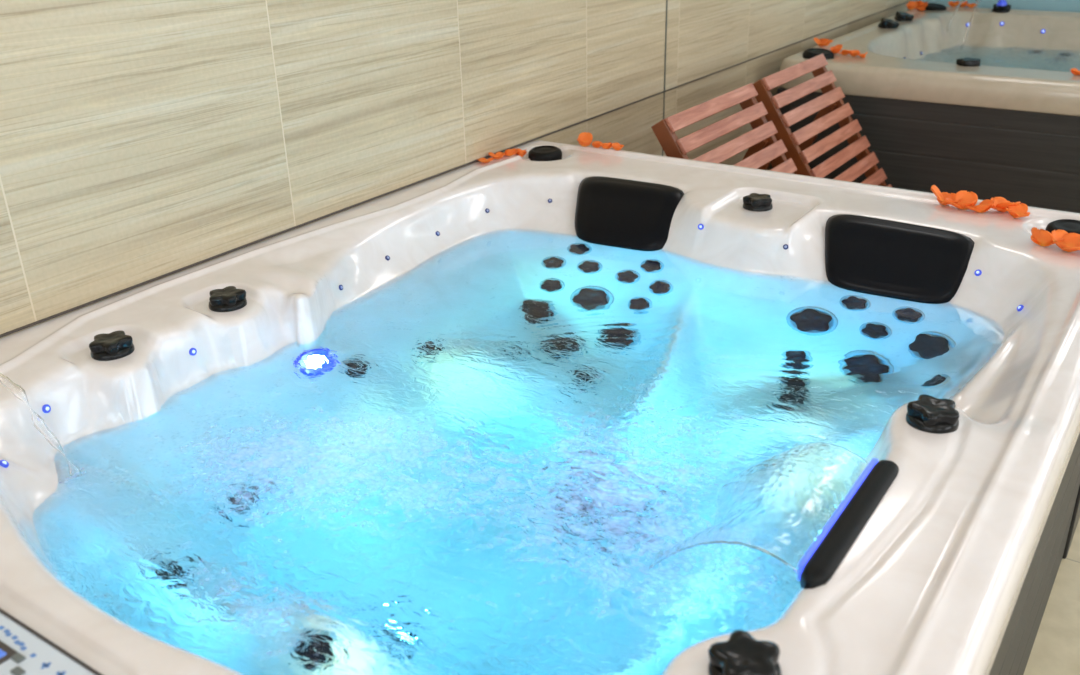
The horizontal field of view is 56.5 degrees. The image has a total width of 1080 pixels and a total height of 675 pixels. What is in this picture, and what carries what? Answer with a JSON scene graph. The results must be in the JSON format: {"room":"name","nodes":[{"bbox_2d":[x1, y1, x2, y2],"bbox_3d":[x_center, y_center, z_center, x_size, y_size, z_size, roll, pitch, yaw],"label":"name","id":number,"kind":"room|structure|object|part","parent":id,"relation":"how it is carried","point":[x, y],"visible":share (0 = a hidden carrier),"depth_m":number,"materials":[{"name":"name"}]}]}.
{"room":"spa hot tub room","nodes":[
{"label":"spa hot tub room","id":0,"kind":"room"},
{"bbox_2d":[0,0,909,338],"bbox_3d":[-0.294,-1.050,3.202,0.200,2.800,10.400,15,29,31],"label":"wall","id":1,"kind":"structure","parent":0,"point":[141,141],"depth_m":2.62,"materials":[{"name":"tile"}]},
{"bbox_2d":[0,0,910,337],"bbox_3d":[-0.193,-0.598,3.354,0.006,0.004,10.020,15,29,31],"label":"trim","id":2,"kind":"structure","parent":1,"relation":"attached to","point":[512,147],"depth_m":2.83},
{"bbox_2d":[662,92,664,155],"bbox_3d":[0.546,-0.639,4.517,0.004,0.920,0.004,15,29,31],"label":"trim","id":3,"kind":"structure","parent":1,"relation":"attached to","point":[664,92],"depth_m":4.35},
{"bbox_2d":[664,0,667,90],"bbox_3d":[0.514,-1.914,3.934,0.004,1.875,0.006,15,29,31],"label":"trim","id":4,"kind":"structure","parent":1,"relation":"attached to","point":[666,0],"depth_m":4.24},
{"bbox_2d":[911,0,1079,11],"bbox_3d":[4.643,-2.327,5.722,4.800,2.800,0.180,15,29,31],"label":"wall","id":5,"kind":"structure","parent":0,"point":[1042,5],"depth_m":6.68,"materials":[{"name":"blue paint"}]},
{"bbox_2d":[1023,518,1079,674],"bbox_3d":[1.724,0.788,2.560,5.000,0.100,10.400,15,29,31],"label":"floor","id":6,"kind":"structure","parent":0,"point":[1055,650],"depth_m":2.57,"materials":[{"name":"beige tile"}]},
{"bbox_2d":[0,140,1079,674],"bbox_3d":[0.052,0.375,2.298,1.935,0.944,2.697,15,29,31],"label":"hot tub","id":7,"kind":"object","parent":6,"relation":"on","point":[944,556],"visible":0.45,"depth_m":2.06,"materials":[{"name":"plastic"}]},
{"bbox_3d":[-0.711,0.377,1.255,0.148,0.002,0.038,15,29,31],"label":"screen frame","id":8,"kind":"part","parent":7,"relation":"part of","materials":[{"name":"grey plastic"}]},
{"bbox_2d":[0,373,81,475],"bbox_3d":[-1.016,0.130,1.838,0.331,0.275,0.027,3,25,9],"label":"water jet","id":9,"kind":"object","parent":7,"relation":"attached to","point":[15,389],"visible":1,"depth_m":1.82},
{"bbox_3d":[-0.702,0.394,1.251,0.375,0.026,0.110,15,29,31],"label":"control panel","id":10,"kind":"part","parent":7,"relation":"part of","materials":[{"name":"white plastic"}]},
{"bbox_3d":[-0.887,0.030,2.085,0.085,0.028,0.085,12,28,26],"label":"diverter knob","id":11,"kind":"part","parent":7,"relation":"part of","materials":[{"name":"black plastic"}]},
{"bbox_3d":[-0.716,-0.075,2.304,0.085,0.028,0.085,7,26,19],"label":"diverter knob","id":12,"kind":"part","parent":7,"relation":"part of","materials":[{"name":"black plastic"}]},
{"bbox_2d":[477,158,493,162],"bbox_3d":[-0.183,-0.585,3.321,0.056,0.015,0.056,15,29,31],"label":"blossom","id":13,"kind":"object","parent":7,"relation":"on","point":[484,160],"visible":1,"depth_m":3.33,"materials":[{"name":"orange plant"}]},
{"bbox_2d":[488,152,504,158],"bbox_3d":[-0.145,-0.609,3.363,0.050,0.022,0.054,15,29,31],"label":"blossom","id":14,"kind":"object","parent":7,"relation":"on","point":[498,155],"visible":1,"depth_m":3.37,"materials":[{"name":"orange plant"}]},
{"bbox_2d":[504,148,517,155],"bbox_3d":[-0.105,-0.630,3.396,0.058,0.031,0.070,15,29,31],"label":"blossom","id":15,"kind":"object","parent":7,"relation":"on","point":[509,152],"visible":0.98,"depth_m":3.38,"materials":[{"name":"orange plant"}]},
{"bbox_2d":[32,229,1003,674],"bbox_3d":[0.014,0.123,2.100,1.605,0.006,1.965,15,29,31],"label":"water","id":16,"kind":"object","parent":7,"relation":"in","point":[482,460],"visible":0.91,"depth_m":1.88,"materials":[{"name":"blue liquid"}]},
{"bbox_2d":[516,148,526,156],"bbox_3d":[-0.066,-0.632,3.432,0.047,0.030,0.048,15,29,31],"label":"blossom","id":17,"kind":"object","parent":7,"relation":"on","point":[520,152],"visible":0.77,"depth_m":3.42,"materials":[{"name":"orange plant"}]},
{"bbox_2d":[577,132,592,146],"bbox_3d":[0.154,-0.680,3.458,0.053,0.047,0.050,15,29,31],"label":"blossom","id":18,"kind":"object","parent":7,"relation":"on","point":[585,139],"visible":1,"depth_m":3.46,"materials":[{"name":"orange plant"}]},
{"bbox_2d":[592,141,601,147],"bbox_3d":[0.195,-0.662,3.448,0.034,0.023,0.040,15,29,31],"label":"blossom","id":19,"kind":"object","parent":7,"relation":"on","point":[595,144],"visible":0.95,"depth_m":3.44,"materials":[{"name":"orange plant"}]},
{"bbox_2d":[599,142,611,148],"bbox_3d":[0.224,-0.656,3.421,0.044,0.027,0.045,15,29,31],"label":"blossom","id":20,"kind":"object","parent":7,"relation":"on","point":[604,145],"visible":1,"depth_m":3.41,"materials":[{"name":"orange plant"}]},
{"bbox_2d":[612,142,623,150],"bbox_3d":[0.264,-0.646,3.405,0.040,0.024,0.042,15,29,31],"label":"blossom","id":21,"kind":"object","parent":7,"relation":"on","point":[616,146],"visible":1,"depth_m":3.41,"materials":[{"name":"orange plant"}]},
{"bbox_3d":[0.241,0.396,1.183,0.085,0.028,0.085,6,26,16],"label":"diverter knob","id":22,"kind":"part","parent":7,"relation":"part of","materials":[{"name":"black plastic"}]},
{"bbox_3d":[0.628,-0.376,2.899,0.085,0.028,0.085,1,25,6],"label":"diverter knob","id":23,"kind":"part","parent":7,"relation":"part of","materials":[{"name":"black plastic"}]},
{"bbox_2d":[649,442,868,573],"bbox_3d":[0.362,0.274,1.602,0.257,0.134,0.395,15,29,31],"label":"waterfall","id":24,"kind":"object","parent":7,"relation":"attached to","point":[778,506],"visible":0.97,"depth_m":1.54,"materials":[{"name":"liquid"}]},
{"bbox_3d":[0.669,0.143,1.714,0.085,0.028,0.085,4,25,11],"label":"diverter knob","id":25,"kind":"part","parent":7,"relation":"part of","materials":[{"name":"black plastic"}]},
{"bbox_2d":[931,185,961,204],"bbox_3d":[1.134,-0.394,2.800,0.086,0.052,0.081,15,29,31],"label":"blossom","id":26,"kind":"object","parent":7,"relation":"on","point":[940,196],"visible":0.95,"depth_m":2.82,"materials":[{"name":"orange plant"}]},
{"bbox_2d":[945,190,977,209],"bbox_3d":[1.158,-0.376,2.764,0.081,0.046,0.072,15,29,31],"label":"blossom","id":27,"kind":"object","parent":7,"relation":"on","point":[968,198],"visible":0.98,"depth_m":2.77,"materials":[{"name":"orange plant"}]},
{"bbox_2d":[964,199,994,212],"bbox_3d":[1.196,-0.358,2.738,0.076,0.034,0.062,15,29,31],"label":"blossom","id":28,"kind":"object","parent":7,"relation":"on","point":[982,207],"visible":1,"depth_m":2.73,"materials":[{"name":"orange plant"}]},
{"bbox_2d":[986,197,1020,211],"bbox_3d":[1.263,-0.361,2.738,0.084,0.038,0.084,15,29,31],"label":"blossom","id":29,"kind":"object","parent":7,"relation":"on","point":[1000,203],"visible":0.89,"depth_m":2.72,"materials":[{"name":"orange plant"}]},
{"bbox_2d":[1005,203,1029,217],"bbox_3d":[1.279,-0.337,2.688,0.062,0.034,0.062,15,29,31],"label":"blossom","id":30,"kind":"object","parent":7,"relation":"on","point":[1020,210],"visible":1,"depth_m":2.69,"materials":[{"name":"orange plant"}]},
{"bbox_3d":[0.791,0.673,1.777,0.014,0.803,2.345,15,29,31],"label":"skirt panel","id":31,"kind":"part","parent":7,"relation":"part of","materials":[{"name":"grey plastic"}]},
{"bbox_2d":[1030,227,1063,246],"bbox_3d":[1.254,-0.251,2.481,0.077,0.051,0.069,15,29,31],"label":"blossom","id":32,"kind":"object","parent":7,"relation":"on","point":[1041,237],"visible":0.91,"depth_m":2.47,"materials":[{"name":"orange plant"}]},
{"bbox_2d":[1051,229,1079,251],"bbox_3d":[1.289,-0.230,2.443,0.090,0.042,0.088,15,29,31],"label":"blossom","id":33,"kind":"object","parent":7,"relation":"on","point":[1071,242],"visible":1,"depth_m":2.46,"materials":[{"name":"orange plant"}]},
{"bbox_3d":[1.507,0.212,2.749,0.056,0.800,0.238,15,29,31],"label":"corner post","id":34,"kind":"part","parent":7,"relation":"part of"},
{"bbox_2d":[651,83,796,173],"bbox_3d":[0.799,-0.406,3.926,0.978,1.016,0.739,15,29,31],"label":"recliner","id":35,"kind":"object","parent":6,"relation":"on","point":[763,147],"visible":0.27,"depth_m":3.83,"materials":[{"name":"red wood"}]},
{"bbox_3d":[0.704,-0.249,3.599,0.700,1.008,0.032,15,29,31],"label":"rail","id":36,"kind":"part","parent":35,"relation":"part of","materials":[{"name":"brown wood"}]},
{"bbox_3d":[0.748,-0.496,4.335,0.432,0.798,0.030,15,29,31],"label":"prop leg","id":37,"kind":"part","parent":35,"relation":"part of","materials":[{"name":"brown wood"}]},
{"bbox_3d":[1.099,-0.499,4.124,0.700,1.008,0.032,15,29,31],"label":"rail","id":38,"kind":"part","parent":35,"relation":"part of","materials":[{"name":"brown wood"}]},
{"bbox_2d":[753,54,891,186],"bbox_3d":[1.270,-0.705,4.553,0.978,1.016,0.699,15,29,31],"label":"recliner","id":39,"kind":"object","parent":6,"relation":"on","point":[830,105],"visible":0.41,"depth_m":4.41,"materials":[{"name":"red wood"}]},
{"bbox_3d":[0.886,-0.583,4.518,0.432,0.798,0.030,15,29,31],"label":"prop leg","id":40,"kind":"part","parent":39,"relation":"part of","materials":[{"name":"brown wood"}]},
{"bbox_3d":[1.187,-0.555,4.241,0.700,1.008,0.032,15,29,31],"label":"rail","id":41,"kind":"part","parent":39,"relation":"part of","materials":[{"name":"brown wood"}]},
{"bbox_3d":[1.209,-0.788,4.947,0.432,0.798,0.030,15,29,31],"label":"prop leg","id":42,"kind":"part","parent":39,"relation":"part of","materials":[{"name":"brown wood"}]},
{"bbox_3d":[1.559,-0.791,4.736,0.700,1.008,0.032,15,29,31],"label":"rail","id":43,"kind":"part","parent":39,"relation":"part of","materials":[{"name":"brown wood"}]},
{"bbox_2d":[771,0,1079,212],"bbox_3d":[2.794,-1.200,5.544,2.197,0.984,2.537,15,29,31],"label":"hot tub","id":44,"kind":"object","parent":6,"relation":"on","point":[1012,134],"visible":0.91,"depth_m":4.71,"materials":[{"name":"beige plastic"}]},
{"bbox_3d":[1.259,-0.903,5.218,0.088,0.784,0.078,15,29,31],"label":"corner post","id":45,"kind":"part","parent":44,"relation":"part of","materials":[{"name":"brown wood"}]},
{"bbox_2d":[814,38,828,45],"bbox_3d":[1.493,-1.563,5.320,0.092,0.041,0.082,15,29,31],"label":"blossom","id":46,"kind":"object","parent":44,"relation":"on","point":[823,42],"visible":1,"depth_m":5.33,"materials":[{"name":"orange plant"}]},
{"bbox_2d":[830,44,842,53],"bbox_3d":[1.521,-1.482,5.165,0.062,0.045,0.071,15,29,31],"label":"blossom","id":47,"kind":"object","parent":44,"relation":"on","point":[835,49],"visible":0.96,"depth_m":5.16,"materials":[{"name":"orange plant"}]},
{"bbox_2d":[839,50,850,54],"bbox_3d":[1.558,-1.458,5.125,0.068,0.033,0.071,15,29,31],"label":"blossom","id":48,"kind":"object","parent":44,"relation":"on","point":[843,52],"visible":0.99,"depth_m":5.11,"materials":[{"name":"orange plant"}]},
{"bbox_2d":[849,50,859,55],"bbox_3d":[1.592,-1.438,5.084,0.052,0.028,0.065,3,25,10],"label":"blossom","id":49,"kind":"object","parent":44,"relation":"on","point":[853,52],"visible":0.98,"depth_m":5.08,"materials":[{"name":"orange plant"}]},
{"bbox_3d":[2.078,-1.851,6.003,0.114,0.037,0.114,25,34,19],"label":"diverter knob","id":50,"kind":"part","parent":44,"relation":"part of","materials":[{"name":"black plastic"}]},
{"bbox_3d":[2.267,-1.978,6.269,0.114,0.037,0.114,18,32,9],"label":"diverter knob","id":51,"kind":"part","parent":44,"relation":"part of","materials":[{"name":"black plastic"}]},
{"bbox_2d":[906,1,916,9],"bbox_3d":[2.447,-2.185,6.611,0.070,0.054,0.066,15,29,31],"label":"blossom","id":52,"kind":"object","parent":44,"relation":"on","point":[911,5],"visible":1,"depth_m":6.61,"materials":[{"name":"orange plant"}]},
{"bbox_2d":[916,4,927,10],"bbox_3d":[2.520,-2.185,6.645,0.079,0.046,0.093,15,29,31],"label":"blossom","id":53,"kind":"object","parent":44,"relation":"on","point":[921,8],"visible":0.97,"depth_m":6.64,"materials":[{"name":"orange plant"}]},
{"bbox_2d":[916,1,927,6],"bbox_3d":[2.547,-2.233,6.716,0.082,0.049,0.087,15,29,31],"label":"blossom","id":54,"kind":"object","parent":44,"relation":"on","point":[919,3],"visible":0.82,"depth_m":6.69,"materials":[{"name":"orange plant"}]},
{"bbox_3d":[2.095,-0.666,4.651,2.005,0.787,0.014,15,29,31],"label":"skirt panel","id":55,"kind":"part","parent":44,"relation":"part of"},
{"bbox_2d":[948,1,959,6],"bbox_3d":[2.759,-2.222,6.697,0.072,0.036,0.074,15,29,31],"label":"blossom","id":56,"kind":"object","parent":44,"relation":"on","point":[952,4],"visible":0.98,"depth_m":6.70,"materials":[{"name":"orange plant"}]},
{"bbox_2d":[946,0,977,31],"bbox_3d":[2.733,-2.064,6.527,0.380,0.304,0.012,-18,30,-33],"label":"water jet","id":57,"kind":"object","parent":44,"relation":"attached to","point":[960,3],"visible":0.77,"depth_m":6.46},
{"bbox_2d":[958,1,967,7],"bbox_3d":[2.809,-2.213,6.666,0.065,0.043,0.066,15,29,31],"label":"blossom","id":58,"kind":"object","parent":44,"relation":"on","point":[965,3],"visible":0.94,"depth_m":6.66,"materials":[{"name":"orange plant"}]},
{"bbox_2d":[966,3,976,7],"bbox_3d":[2.856,-2.192,6.635,0.075,0.028,0.070,15,29,31],"label":"blossom","id":59,"kind":"object","parent":44,"relation":"on","point":[972,5],"visible":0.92,"depth_m":6.63,"materials":[{"name":"orange plant"}]},
{"bbox_2d":[961,0,999,47],"bbox_3d":[2.840,-2.061,6.448,0.381,0.358,0.012,-18,30,-33],"label":"water jet","id":60,"kind":"object","parent":44,"relation":"attached to","point":[977,5],"visible":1,"depth_m":6.39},
{"bbox_2d":[914,45,1079,71],"bbox_3d":[2.861,-1.444,5.525,1.744,0.013,1.912,15,29,31],"label":"water","id":61,"kind":"object","parent":44,"relation":"in","point":[1011,57],"visible":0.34,"depth_m":6.09,"materials":[{"name":"blue liquid"}]},
{"bbox_3d":[3.004,-2.125,6.548,0.114,0.037,0.114,8,32,22],"label":"diverter knob","id":62,"kind":"part","parent":44,"relation":"part of","materials":[{"name":"black plastic"}]},
{"bbox_2d":[1070,68,1079,74],"bbox_3d":[2.408,-1.189,4.496,0.063,0.028,0.066,15,29,31],"label":"blossom","id":63,"kind":"object","parent":44,"relation":"on","point":[1074,71],"visible":1,"depth_m":4.50,"materials":[{"name":"orange plant"}]}
]}

